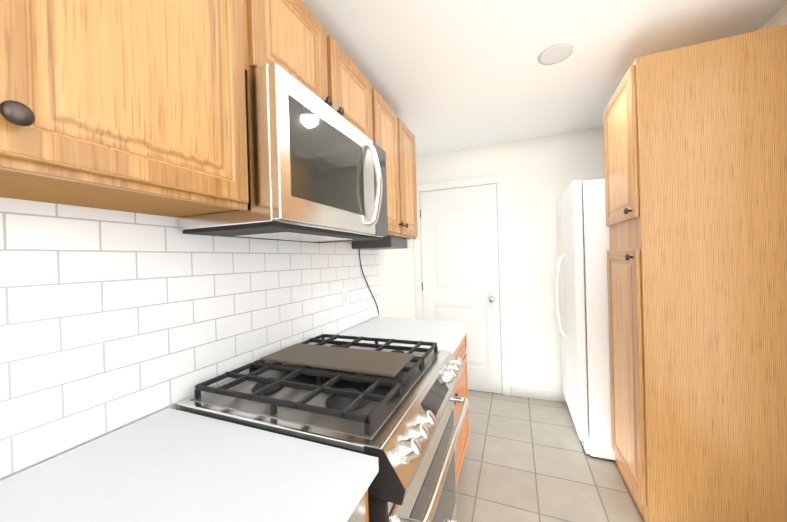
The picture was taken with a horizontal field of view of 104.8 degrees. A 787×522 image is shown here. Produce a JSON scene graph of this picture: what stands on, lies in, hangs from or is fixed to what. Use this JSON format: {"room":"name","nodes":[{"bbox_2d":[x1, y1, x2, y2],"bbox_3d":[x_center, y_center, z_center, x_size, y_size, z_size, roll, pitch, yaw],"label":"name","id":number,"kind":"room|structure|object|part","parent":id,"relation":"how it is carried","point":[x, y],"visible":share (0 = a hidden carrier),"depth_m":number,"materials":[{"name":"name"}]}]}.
{"room":"kitchen","nodes":[
{"label":"kitchen","id":0,"kind":"room"},
{"bbox_2d":[0,239,415,480],"bbox_3d":[-0.693,0.135,1.116,0.100,2.450,4.930,-2,0,22],"label":"wall","id":1,"kind":"structure","parent":0,"point":[397,284],"depth_m":2.75,"materials":[{"name":"paint"}]},
{"bbox_2d":[0,0,248,216],"bbox_3d":[-0.628,-0.528,0.678,0.364,0.784,0.478,-2,0,22],"label":"upper cabinet","id":2,"kind":"object","parent":1,"relation":"attached to","point":[136,106],"visible":1,"depth_m":0.59,"materials":[{"name":"brown wood"}]},
{"bbox_2d":[0,197,380,478],"bbox_3d":[-0.818,0.145,0.661,0.006,0.619,3.788,-2,0,22],"label":"tile backsplash","id":3,"kind":"structure","parent":1,"relation":"attached to","point":[111,320],"depth_m":0.85,"materials":[{"name":"white tile"}]},
{"bbox_2d":[342,287,348,306],"bbox_3d":[-0.303,0.229,1.918,0.008,0.118,0.072,-2,0,22],"label":"electrical outlet plate","id":4,"kind":"object","parent":3,"relation":"attached to","point":[345,299],"visible":1,"depth_m":1.91,"materials":[{"name":"white plastic"}]},
{"bbox_2d":[243,0,372,140],"bbox_3d":[-0.393,-0.736,1.278,0.364,0.386,0.813,-2,0,22],"label":"upper cabinet","id":5,"kind":"object","parent":1,"relation":"attached to","point":[295,40],"visible":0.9,"depth_m":1.09,"materials":[{"name":"brown wood"}]},
{"bbox_2d":[178,63,387,242],"bbox_3d":[-0.337,-0.320,1.236,0.478,0.446,0.760,-2,0,22],"label":"microwave","id":6,"kind":"object","parent":5,"relation":"attached to","point":[316,169],"visible":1,"depth_m":0.94,"materials":[{"name":"silver metal"}]},
{"bbox_2d":[372,87,417,238],"bbox_3d":[-0.097,-0.548,2.003,0.364,0.784,0.743,-2,0,22],"label":"upper cabinet","id":7,"kind":"object","parent":1,"relation":"attached to","point":[393,137],"visible":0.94,"depth_m":1.90,"materials":[{"name":"brown wood"}]},
{"bbox_2d":[352,235,410,313],"bbox_3d":[-0.061,0.127,2.151,0.287,0.575,0.420,-2,0,22],"label":"under-cabinet light fixture","id":8,"kind":"object","parent":7,"relation":"attached to","point":[390,242],"depth_m":1.98,"materials":[{"name":"grey"}]},
{"bbox_3d":[-0.177,0.165,2.235,0.007,0.506,0.297,-2,0,22],"label":"power cord","id":9,"kind":"part","parent":8,"relation":"part of","materials":[{"name":"black plastic"}]},
{"bbox_2d":[416,127,604,394],"bbox_3d":[1.261,0.074,2.935,2.175,2.450,0.100,-2,0,22],"label":"wall","id":10,"kind":"structure","parent":0,"point":[543,173],"depth_m":2.86,"materials":[{"name":"paint"}]},
{"bbox_2d":[413,174,510,395],"bbox_3d":[0.659,0.245,3.078,0.942,2.142,0.083,-2,0,22],"label":"door","id":11,"kind":"structure","parent":10,"relation":"in","point":[460,270],"depth_m":3.06,"materials":[{"name":"white wood"}]},
{"bbox_2d":[512,385,565,402],"bbox_3d":[1.380,1.246,2.842,0.505,0.100,0.013,-2,0,22],"label":"baseboard","id":12,"kind":"structure","parent":10,"relation":"attached to","point":[540,393],"depth_m":2.83,"materials":[{"name":"white wood"}]},
{"bbox_2d":[302,0,786,156],"bbox_3d":[0.327,-1.168,0.689,2.375,0.100,4.930,-2,0,22],"label":"ceiling","id":13,"kind":"structure","parent":0,"point":[441,76],"depth_m":1.62,"materials":[{"name":"paint"}]},
{"bbox_2d":[538,44,572,64],"bbox_3d":[0.889,-1.134,1.665,0.170,0.006,0.170,-2,0,22],"label":"recessed light","id":14,"kind":"object","parent":13,"relation":"in","point":[555,54],"visible":1,"depth_m":1.66,"materials":[{"name":"white plastic"}]},
{"bbox_2d":[457,389,643,521],"bbox_3d":[0.399,1.381,0.697,2.375,0.100,4.930,-2,0,22],"label":"floor","id":15,"kind":"structure","parent":0,"point":[527,459],"depth_m":1.89,"materials":[{"name":"tile"}]},
{"bbox_2d":[176,334,467,521],"bbox_3d":[-0.159,0.857,1.165,0.803,0.976,0.780,-2,0,22],"label":"range","id":16,"kind":"object","parent":15,"relation":"on","point":[390,407],"visible":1,"depth_m":0.94,"materials":[{"name":"grey metal"}]},
{"bbox_2d":[347,494,365,521],"bbox_3d":[-0.499,0.921,0.440,0.708,0.873,0.687,-2,0,22],"label":"dishwasher","id":17,"kind":"object","parent":15,"relation":"on","point":[358,514],"visible":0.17,"depth_m":0.60,"materials":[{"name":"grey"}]},
{"bbox_2d":[365,489,368,521],"bbox_3d":[-0.372,0.914,0.786,0.687,0.876,0.038,-2,0,22],"label":"cabinet filler","id":18,"kind":"object","parent":15,"relation":"on","point":[366,506],"depth_m":0.67,"materials":[{"name":"brown wood"}]},
{"bbox_2d":[453,334,468,482],"bbox_3d":[0.085,0.898,1.880,0.720,0.876,0.670,-2,0,22],"label":"base cabinet","id":19,"kind":"object","parent":15,"relation":"on","point":[461,387],"visible":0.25,"depth_m":1.83,"materials":[{"name":"brown wood"}]},
{"bbox_2d":[325,317,470,353],"bbox_3d":[0.068,0.442,1.879,0.712,0.032,0.696,-2,0,22],"label":"countertop","id":20,"kind":"structure","parent":19,"relation":"on","point":[447,335],"depth_m":1.84,"materials":[{"name":"white stone"}]},
{"bbox_2d":[554,179,615,460],"bbox_3d":[1.694,0.369,2.261,0.860,1.840,0.813,-2,0,22],"label":"refrigerator","id":21,"kind":"object","parent":15,"relation":"on","point":[581,287],"visible":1,"depth_m":2.00,"materials":[{"name":"white plastic"}]},
{"bbox_2d":[603,24,786,521],"bbox_3d":[1.541,0.155,1.593,0.645,2.280,0.515,-2,0,22],"label":"pantry","id":22,"kind":"object","parent":15,"relation":"on","point":[695,148],"visible":1,"depth_m":1.37,"materials":[{"name":"brown wood"}]},
{"bbox_3d":[-0.029,0.911,-1.138,1.563,0.876,1.002,-2,0,22],"label":"base cabinet","id":23,"kind":"object","parent":15,"relation":"on","visible":0},
{"bbox_2d":[0,408,378,521],"bbox_3d":[-0.669,0.470,-0.251,0.930,0.032,2.184,-2,0,22],"label":"countertop","id":24,"kind":"structure","parent":23,"relation":"on","point":[169,465],"depth_m":0.59,"materials":[{"name":"white stone"}]},
{"bbox_2d":[757,3,786,30],"bbox_3d":[1.418,0.078,0.270,0.100,2.450,4.930,-2,0,22],"label":"wall","id":25,"kind":"structure","parent":0,"point":[779,18],"depth_m":1.41,"materials":[{"name":"paint"}]}
]}

